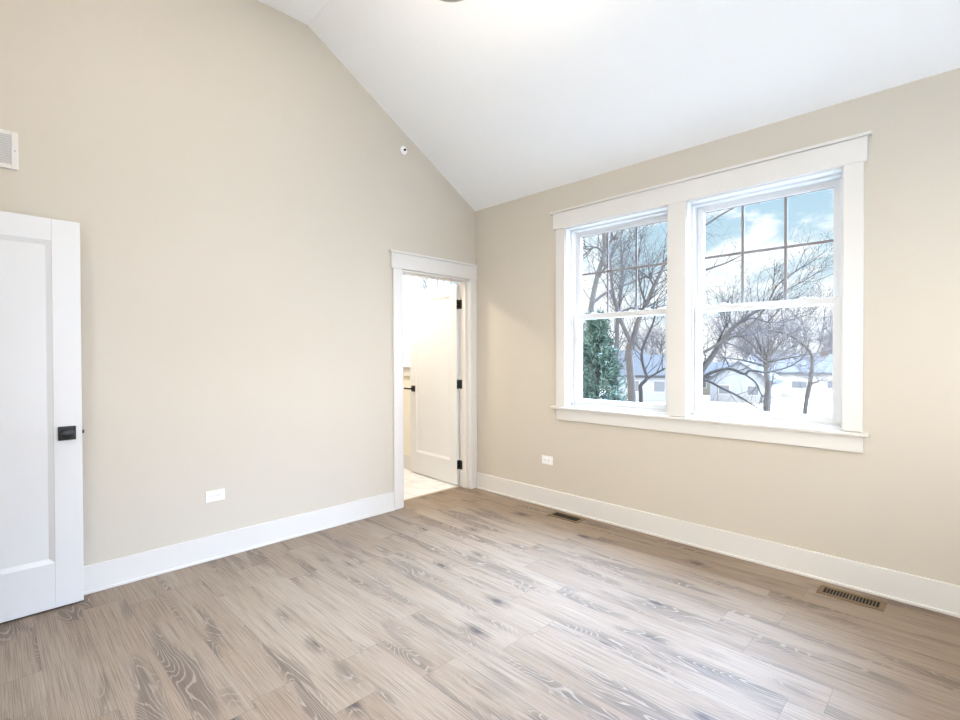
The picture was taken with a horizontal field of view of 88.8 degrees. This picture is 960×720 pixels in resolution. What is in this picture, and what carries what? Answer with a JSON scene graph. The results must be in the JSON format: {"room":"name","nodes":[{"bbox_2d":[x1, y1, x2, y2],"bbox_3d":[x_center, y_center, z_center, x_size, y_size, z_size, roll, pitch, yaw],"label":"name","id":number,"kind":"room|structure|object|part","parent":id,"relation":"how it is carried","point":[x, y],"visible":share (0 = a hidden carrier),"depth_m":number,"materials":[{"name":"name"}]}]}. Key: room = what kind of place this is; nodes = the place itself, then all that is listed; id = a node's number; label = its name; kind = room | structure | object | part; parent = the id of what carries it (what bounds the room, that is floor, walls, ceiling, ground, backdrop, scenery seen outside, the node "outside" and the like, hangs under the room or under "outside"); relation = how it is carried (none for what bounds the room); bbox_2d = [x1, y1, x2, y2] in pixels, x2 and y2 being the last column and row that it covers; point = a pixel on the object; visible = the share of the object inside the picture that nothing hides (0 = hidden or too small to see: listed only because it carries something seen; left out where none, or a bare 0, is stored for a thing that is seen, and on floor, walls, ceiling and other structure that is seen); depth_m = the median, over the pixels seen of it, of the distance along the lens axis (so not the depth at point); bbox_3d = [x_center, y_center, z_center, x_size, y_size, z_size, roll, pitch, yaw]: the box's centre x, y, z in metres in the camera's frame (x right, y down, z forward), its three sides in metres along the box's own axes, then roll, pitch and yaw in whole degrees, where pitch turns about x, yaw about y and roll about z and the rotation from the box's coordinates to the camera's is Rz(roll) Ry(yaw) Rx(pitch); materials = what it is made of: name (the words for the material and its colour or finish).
{"room":"empty bedroom","nodes":[
{"label":"empty bedroom","id":0,"kind":"room"},
{"bbox_2d":[0,0,474,565],"bbox_3d":[-1.513,-0.592,3.495,0.145,3.758,4.020,0,1,45],"label":"wall","id":1,"kind":"structure","parent":0,"point":[239,199],"depth_m":3.19,"materials":[{"name":"beige paint"}]},
{"bbox_2d":[0,129,18,170],"bbox_3d":[-2.513,-1.067,2.373,0.012,0.193,0.405,0,1,45],"label":"air vent","id":2,"kind":"object","parent":1,"relation":"in","point":[8,139],"visible":1,"depth_m":2.49,"materials":[{"name":"white paint"}]},
{"bbox_2d":[206,489,224,502],"bbox_3d":[-1.721,0.882,3.188,0.008,0.072,0.114,0,1,45],"label":"wall outlet","id":3,"kind":"object","parent":1,"relation":"attached to","point":[215,495],"visible":1,"depth_m":3.19,"materials":[{"name":"white plastic"}]},
{"bbox_2d":[84,492,394,594],"bbox_3d":[-1.756,1.214,3.144,0.024,0.155,2.906,0,1,45],"label":"baseboard","id":4,"kind":"structure","parent":1,"relation":"attached to","point":[104,575],"depth_m":3.21,"materials":[{"name":"white paint"}]},
{"bbox_2d":[400,146,406,154],"bbox_3d":[-0.650,-1.814,4.233,0.028,0.072,0.072,0,1,45],"label":"sprinkler head","id":5,"kind":"object","parent":1,"relation":"attached to","point":[403,149],"visible":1,"depth_m":4.23},
{"bbox_2d":[404,284,461,484],"bbox_3d":[-0.513,0.247,5.213,0.105,2.018,0.920,-1,1,-42],"label":"door","id":6,"kind":"structure","parent":1,"relation":"in","point":[435,384],"depth_m":5.18,"materials":[{"name":"white paint"}]},
{"bbox_3d":[-0.495,0.185,5.226,0.035,1.667,0.597,-1,1,-42],"label":"panel moulding","id":7,"kind":"part","parent":6,"relation":"part of","materials":[{"name":"white paint"}]},
{"bbox_3d":[-0.495,0.185,5.226,0.018,1.670,0.600,-1,1,-42],"label":"inset panel","id":8,"kind":"part","parent":6,"relation":"part of","materials":[{"name":"white paint"}]},
{"bbox_2d":[388,249,477,509],"bbox_3d":[-0.451,0.171,4.556,0.201,2.207,1.031,0,1,45],"label":"door frame","id":9,"kind":"structure","parent":1,"relation":"attached to","point":[399,260],"depth_m":4.71,"materials":[{"name":"white paint"}]},
{"bbox_3d":[-0.706,0.248,4.199,0.018,2.061,0.087,0,1,45],"label":"casing","id":10,"kind":"part","parent":9,"relation":"part of","materials":[{"name":"white paint"}]},
{"bbox_3d":[-0.065,0.240,4.844,0.018,2.061,0.078,0,1,45],"label":"casing","id":11,"kind":"part","parent":9,"relation":"part of","materials":[{"name":"white paint"}]},
{"bbox_2d":[403,365,459,454],"bbox_3d":[-1.796,-0.027,5.059,2.455,2.600,2.590,0,1,45],"label":"wall","id":12,"kind":"structure","parent":0,"point":[406,379],"depth_m":5.68,"materials":[{"name":"beige paint"}]},
{"bbox_2d":[404,454,410,469],"bbox_3d":[-1.821,1.186,5.036,2.265,0.166,2.300,0,1,45],"label":"baseboard","id":13,"kind":"structure","parent":12,"relation":"attached to","point":[407,458],"depth_m":5.66,"materials":[{"name":"white paint"}]},
{"bbox_2d":[403,275,459,377],"bbox_3d":[-0.507,-0.530,5.453,1.165,1.430,0.246,0,1,45],"label":"wall","id":14,"kind":"structure","parent":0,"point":[410,283],"depth_m":5.75,"materials":[{"name":"white paint"}]},
{"bbox_3d":[-0.632,-0.793,5.645,0.429,0.578,0.032,0,1,45],"label":"sash","id":15,"kind":"part","parent":14,"relation":"part of","materials":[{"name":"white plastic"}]},
{"bbox_3d":[-0.485,-0.525,5.408,0.058,1.178,0.178,0,1,45],"label":"mullion casing","id":16,"kind":"part","parent":14,"relation":"part of","materials":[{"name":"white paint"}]},
{"bbox_2d":[433,279,457,287],"bbox_3d":[-0.293,-0.523,5.264,0.433,1.188,0.211,0,1,45],"label":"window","id":17,"kind":"structure","parent":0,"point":[436,283],"depth_m":5.37,"materials":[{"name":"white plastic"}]},
{"bbox_3d":[-0.293,-0.523,5.264,0.433,1.188,0.211,0,1,45],"label":"frame","id":18,"kind":"part","parent":17,"relation":"part of","materials":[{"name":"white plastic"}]},
{"bbox_2d":[0,468,959,719],"bbox_3d":[-0.782,1.351,2.794,6.900,0.124,4.020,0,1,45],"label":"floor","id":19,"kind":"structure","parent":0,"point":[459,603],"depth_m":2.30,"materials":[{"name":"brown wood"}]},
{"bbox_2d":[404,486,459,500],"bbox_3d":[-0.484,1.270,4.648,0.026,0.008,0.799,0,1,45],"label":"threshold","id":20,"kind":"object","parent":19,"relation":"on","point":[455,486],"visible":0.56,"depth_m":4.65,"materials":[{"name":"beige wood"}]},
{"bbox_2d":[547,511,585,522],"bbox_3d":[0.699,1.274,3.980,0.290,0.006,0.128,0,1,45],"label":"floor vent","id":21,"kind":"object","parent":19,"relation":"in","point":[564,516],"visible":1,"depth_m":3.97,"materials":[{"name":"brown metal"}]},
{"bbox_2d":[816,584,886,611],"bbox_3d":[2.005,1.283,2.652,0.290,0.006,0.128,0,1,45],"label":"floor vent","id":22,"kind":"object","parent":19,"relation":"in","point":[840,594],"visible":1,"depth_m":2.64,"materials":[{"name":"brown metal"}]},
{"bbox_2d":[258,0,959,210],"bbox_3d":[0.112,-2.011,1.864,4.735,1.135,4.020,0,1,45],"label":"ceiling","id":23,"kind":"structure","parent":0,"point":[508,100],"depth_m":3.15,"materials":[{"name":"white paint"}]},
{"bbox_2d":[441,0,462,1],"bbox_3d":[-0.133,-2.051,2.184,0.350,0.820,0.350,0,1,45],"label":"ceiling light","id":24,"kind":"object","parent":23,"relation":"hanging from","point":[441,0],"visible":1,"depth_m":2.27,"materials":[{"name":"silver metal"}]},
{"bbox_2d":[475,68,959,585],"bbox_3d":[1.600,-0.141,3.377,4.735,2.843,0.190,0,1,45],"label":"wall","id":25,"kind":"structure","parent":0,"point":[894,504],"depth_m":2.86,"materials":[{"name":"beige paint"}]},
{"bbox_2d":[542,455,552,464],"bbox_3d":[0.584,0.870,4.259,0.114,0.072,0.008,0,1,45],"label":"wall outlet","id":26,"kind":"object","parent":25,"relation":"attached to","point":[548,460],"visible":1,"depth_m":4.25,"materials":[{"name":"white plastic"}]},
{"bbox_2d":[566,205,667,414],"bbox_3d":[1.106,-0.356,3.878,0.897,1.503,0.211,0,1,45],"label":"window","id":27,"kind":"structure","parent":25,"relation":"in","point":[575,235],"depth_m":4.08,"materials":[{"name":"white plastic"}]},
{"bbox_3d":[1.103,-0.005,3.878,0.833,0.749,0.034,0,1,45],"label":"sash","id":28,"kind":"part","parent":27,"relation":"part of","materials":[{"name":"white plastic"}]},
{"bbox_3d":[1.129,-0.704,3.898,0.823,0.732,0.032,0,1,45],"label":"sash","id":29,"kind":"part","parent":27,"relation":"part of","materials":[{"name":"white plastic"}]},
{"bbox_2d":[582,227,666,312],"bbox_3d":[1.129,-0.707,3.898,0.747,0.658,0.010,0,1,45],"label":"grille","id":30,"kind":"object","parent":27,"relation":"attached to","point":[614,229],"depth_m":3.94,"materials":[{"name":"white"}]},
{"bbox_2d":[550,131,871,452],"bbox_3d":[1.446,-0.371,3.509,2.150,1.761,0.256,0,1,45],"label":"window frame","id":31,"kind":"structure","parent":25,"relation":"in","point":[697,209],"depth_m":3.18,"materials":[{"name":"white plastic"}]},
{"bbox_3d":[0.681,-0.357,4.140,0.090,1.495,0.018,0,1,45],"label":"casing","id":32,"kind":"part","parent":31,"relation":"part of","materials":[{"name":"white paint"}]},
{"bbox_3d":[1.384,-0.353,3.442,0.127,1.495,0.018,0,1,45],"label":"mullion casing","id":33,"kind":"part","parent":31,"relation":"part of","materials":[{"name":"white paint"}]},
{"bbox_3d":[1.396,0.408,3.464,2.138,0.020,0.108,0,1,45],"label":"sill","id":34,"kind":"part","parent":31,"relation":"part of","materials":[{"name":"white paint"}]},
{"bbox_3d":[1.819,0.000,3.167,0.835,0.749,0.034,0,1,45],"label":"sash","id":35,"kind":"part","parent":31,"relation":"part of","materials":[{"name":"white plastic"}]},
{"bbox_2d":[704,197,832,302],"bbox_3d":[1.845,-0.702,3.188,0.749,0.658,0.010,0,1,45],"label":"grille","id":36,"kind":"object","parent":31,"relation":"attached to","point":[764,199],"depth_m":3.24,"materials":[{"name":"white"}]},
{"bbox_3d":[1.845,-0.699,3.188,0.825,0.732,0.032,0,1,45],"label":"sash","id":37,"kind":"part","parent":31,"relation":"part of","materials":[{"name":"white plastic"}]},
{"bbox_3d":[2.088,-0.348,2.743,0.092,1.495,0.018,0,1,45],"label":"casing","id":38,"kind":"part","parent":31,"relation":"part of","materials":[{"name":"white paint"}]},
{"bbox_2d":[476,472,959,617],"bbox_3d":[1.521,1.203,3.322,4.376,0.155,0.024,0,1,45],"label":"baseboard","id":39,"kind":"structure","parent":25,"relation":"attached to","point":[926,593],"depth_m":3.09,"materials":[{"name":"white paint"}]},
{"label":"outside","id":40,"kind":"structure","parent":0,"visible":0},
{"bbox_2d":[600,389,831,415],"bbox_3d":[17.430,4.173,65.089,340.000,0.500,230.000,0,1,45],"label":"ground","id":41,"kind":"structure","parent":40,"point":[816,406],"depth_m":44.29,"materials":[{"name":"white snow"}]},
{"bbox_2d":[583,307,638,401],"bbox_3d":[3.659,1.418,14.922,3.362,6.084,3.517,0,1,45],"label":"evergreen tree","id":42,"kind":"object","parent":41,"relation":"on","point":[596,348],"visible":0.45,"depth_m":14.68,"materials":[{"name":"green plant"}]},
{"bbox_2d":[585,312,637,377],"bbox_3d":[9.817,-0.203,38.805,5.478,8.835,4.936,0,1,15],"label":"bare tree","id":43,"kind":"object","parent":41,"relation":"on","point":[606,312],"visible":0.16,"depth_m":38.37,"materials":[{"name":"plant"}]},
{"bbox_2d":[583,350,645,388],"bbox_3d":[17.838,1.269,69.403,10.600,5.220,7.800,0,1,14],"label":"house","id":44,"kind":"structure","parent":41,"relation":"on","point":[638,351],"depth_m":67.80,"materials":[{"name":"beige"}]},
{"bbox_2d":[584,226,660,399],"bbox_3d":[7.162,-1.891,25.106,6.300,12.480,5.719,0,1,10],"label":"bare tree","id":45,"kind":"object","parent":41,"relation":"on","point":[616,324],"visible":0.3,"depth_m":24.91,"materials":[{"name":"grey plant"}]},
{"bbox_2d":[606,297,664,402],"bbox_3d":[3.043,1.593,9.004,1.685,5.855,0.750,0,1,45],"label":"bare tree","id":46,"kind":"object","parent":41,"relation":"on","point":[644,381],"visible":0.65,"depth_m":8.98,"materials":[{"name":"grey plant"}]},
{"bbox_2d":[620,316,654,349],"bbox_3d":[30.997,-3.219,98.426,8.337,13.573,7.888,0,1,12],"label":"bare tree","id":47,"kind":"object","parent":41,"relation":"on","point":[645,316],"visible":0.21,"depth_m":98.69,"materials":[{"name":"grey plant"}]},
{"bbox_2d":[619,355,664,401],"bbox_3d":[18.316,1.747,51.314,7.600,4.620,7.800,0,1,20],"label":"house","id":48,"kind":"structure","parent":41,"relation":"on","point":[654,388],"depth_m":48.42,"materials":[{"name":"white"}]},
{"bbox_3d":[15.241,2.592,48.649,1.000,1.000,0.025,0,1,20],"label":"pane","id":49,"kind":"part","parent":48,"relation":"part of","materials":[{"name":"grey glass"}]},
{"bbox_3d":[17.501,2.594,47.842,1.000,1.000,0.025,0,1,20],"label":"pane","id":50,"kind":"part","parent":48,"relation":"part of","materials":[{"name":"grey glass"}]},
{"bbox_2d":[630,324,660,354],"bbox_3d":[28.869,-2.149,86.478,7.824,11.681,8.558,-1,1,-37],"label":"bare tree","id":51,"kind":"object","parent":41,"relation":"on","point":[639,343],"visible":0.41,"depth_m":86.88,"materials":[{"name":"grey plant"}]},
{"bbox_2d":[583,224,714,394],"bbox_3d":[5.691,-2.110,18.500,7.530,13.057,5.274,0,1,-9],"label":"bare tree","id":52,"kind":"object","parent":41,"relation":"on","point":[593,300],"visible":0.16,"depth_m":18.42,"materials":[{"name":"grey plant"}]},
{"bbox_2d":[639,308,664,354],"bbox_3d":[27.513,-2.452,74.984,7.838,12.522,7.015,0,1,40],"label":"bare tree","id":53,"kind":"object","parent":41,"relation":"on","point":[662,344],"visible":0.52,"depth_m":74.84,"materials":[{"name":"grey plant"}]},
{"bbox_2d":[640,321,663,354],"bbox_3d":[40.060,-3.759,111.932,8.554,14.335,8.710,0,1,33],"label":"bare tree","id":54,"kind":"object","parent":41,"relation":"on","point":[651,346],"visible":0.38,"depth_m":112.38,"materials":[{"name":"grey plant"}]},
{"bbox_2d":[583,211,730,401],"bbox_3d":[3.900,0.134,11.297,4.137,8.722,2.964,0,1,-26],"label":"bare tree","id":55,"kind":"object","parent":41,"relation":"on","point":[629,350],"visible":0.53,"depth_m":10.96,"materials":[{"name":"brown plant"}]},
{"bbox_2d":[702,362,732,394],"bbox_3d":[26.804,2.098,58.855,6.600,3.720,6.800,0,1,19],"label":"house","id":56,"kind":"structure","parent":41,"relation":"on","point":[705,385],"depth_m":56.52,"materials":[{"name":"beige"}]},
{"bbox_2d":[705,312,740,361],"bbox_3d":[41.048,-3.347,83.754,9.015,14.063,10.043,0,1,-3],"label":"bare tree","id":57,"kind":"object","parent":41,"relation":"on","point":[722,349],"visible":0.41,"depth_m":82.79,"materials":[{"name":"grey plant"}]},
{"bbox_2d":[725,310,762,359],"bbox_3d":[52.063,-4.460,98.004,9.517,15.948,9.691,0,1,9],"label":"bare tree","id":58,"kind":"object","parent":41,"relation":"on","point":[743,310],"visible":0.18,"depth_m":97.58,"materials":[{"name":"grey plant"}]},
{"bbox_2d":[732,321,756,357],"bbox_3d":[59.359,-3.811,110.424,8.820,14.360,8.345,0,1,-9],"label":"bare tree","id":59,"kind":"object","parent":41,"relation":"on","point":[756,321],"visible":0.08,"depth_m":110.23,"materials":[{"name":"grey plant"}]},
{"bbox_2d":[708,360,784,403],"bbox_3d":[26.744,2.028,49.336,5.900,4.050,6.600,0,1,39],"label":"house","id":60,"kind":"structure","parent":41,"relation":"on","point":[732,382],"depth_m":47.21,"materials":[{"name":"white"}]},
{"bbox_3d":[23.802,2.876,47.815,0.900,0.800,0.025,0,1,39],"label":"pane","id":61,"kind":"part","parent":60,"relation":"part of","materials":[{"name":"grey glass"}]},
{"bbox_3d":[25.732,2.887,46.225,0.900,0.800,0.025,0,1,39],"label":"pane","id":62,"kind":"part","parent":60,"relation":"part of","materials":[{"name":"grey glass"}]},
{"bbox_2d":[738,318,786,359],"bbox_3d":[39.666,-1.713,69.805,7.072,11.077,7.434,-1,1,-32],"label":"bare tree","id":63,"kind":"object","parent":41,"relation":"on","point":[774,318],"visible":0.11,"depth_m":69.75,"materials":[{"name":"grey plant"}]},
{"bbox_2d":[702,323,830,410],"bbox_3d":[3.972,1.964,6.841,2.099,5.150,1.208,0,1,5],"label":"bare tree","id":64,"kind":"object","parent":41,"relation":"on","point":[719,370],"visible":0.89,"depth_m":6.97,"materials":[{"name":"grey plant"}]},
{"bbox_2d":[703,203,832,373],"bbox_3d":[5.269,0.737,8.990,3.208,7.554,2.885,0,1,23],"label":"bare tree","id":65,"kind":"object","parent":41,"relation":"on","point":[726,337],"visible":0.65,"depth_m":8.89,"materials":[{"name":"grey plant"}]},
{"bbox_2d":[703,272,832,411],"bbox_3d":[14.617,0.033,24.262,10.650,8.606,6.602,0,1,5],"label":"bare tree","id":66,"kind":"object","parent":41,"relation":"on","point":[765,355],"visible":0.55,"depth_m":23.91,"materials":[{"name":"grey plant"}]},
{"bbox_2d":[735,308,801,411],"bbox_3d":[22.465,-0.503,38.174,6.294,9.379,5.988,0,1,41],"label":"bare tree","id":67,"kind":"object","parent":41,"relation":"on","point":[777,343],"visible":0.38,"depth_m":37.90,"materials":[{"name":"plant"}]},
{"bbox_2d":[731,270,832,415],"bbox_3d":[10.575,0.645,16.018,4.568,7.569,3.760,-1,1,-41],"label":"bare tree","id":68,"kind":"object","parent":41,"relation":"on","point":[810,383],"visible":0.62,"depth_m":15.97,"materials":[{"name":"grey plant"}]},
{"bbox_2d":[770,311,803,353],"bbox_3d":[52.220,-3.199,85.189,8.310,13.675,8.160,0,1,43],"label":"bare tree","id":69,"kind":"object","parent":41,"relation":"on","point":[770,311],"visible":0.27,"depth_m":85.47,"materials":[{"name":"grey plant"}]},
{"bbox_2d":[751,348,832,398],"bbox_3d":[36.220,1.319,55.107,10.100,5.300,7.800,0,1,28],"label":"house","id":70,"kind":"structure","parent":41,"relation":"on","point":[790,389],"depth_m":52.36,"materials":[{"name":"white"}]},
{"bbox_3d":[34.031,2.603,52.260,1.300,0.700,0.025,0,1,28],"label":"pane","id":71,"kind":"part","parent":70,"relation":"part of","materials":[{"name":"grey glass"}]},
{"bbox_2d":[775,307,818,353],"bbox_3d":[74.131,-4.827,115.493,10.860,16.214,11.879,-1,1,-38],"label":"bare tree","id":72,"kind":"object","parent":41,"relation":"on","point":[797,351],"visible":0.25,"depth_m":114.48,"materials":[{"name":"grey plant"}]},
{"bbox_2d":[812,306,832,353],"bbox_3d":[64.502,-3.810,90.524,8.559,14.727,9.045,0,1,-13],"label":"bare tree","id":73,"kind":"object","parent":41,"relation":"on","point":[828,332],"visible":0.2,"depth_m":89.98,"materials":[{"name":"grey plant"}]},
{"bbox_3d":[-1.274,-0.563,0.511,4.400,3.758,0.120,0,1,45],"label":"wall","id":74,"kind":"structure","parent":0,"visible":0},
{"bbox_2d":[0,211,83,622],"bbox_3d":[-2.425,0.282,2.345,0.152,2.018,0.830,0,1,45],"label":"door","id":75,"kind":"structure","parent":74,"relation":"in","point":[42,561],"depth_m":2.51,"materials":[{"name":"white paint"}]},
{"bbox_3d":[-2.425,0.221,2.344,0.015,1.670,0.582,0,1,45],"label":"inset panel","id":76,"kind":"part","parent":75,"relation":"part of","materials":[{"name":"white paint"}]},
{"bbox_3d":[-2.425,0.221,2.344,0.032,1.667,0.579,0,1,45],"label":"panel moulding","id":77,"kind":"part","parent":75,"relation":"part of","materials":[{"name":"white paint"}]},
{"bbox_3d":[-2.147,0.384,2.553,0.050,0.055,0.055,0,1,45],"label":"knob","id":78,"kind":"part","parent":75,"relation":"part of","materials":[{"name":"black metal"}]}
]}

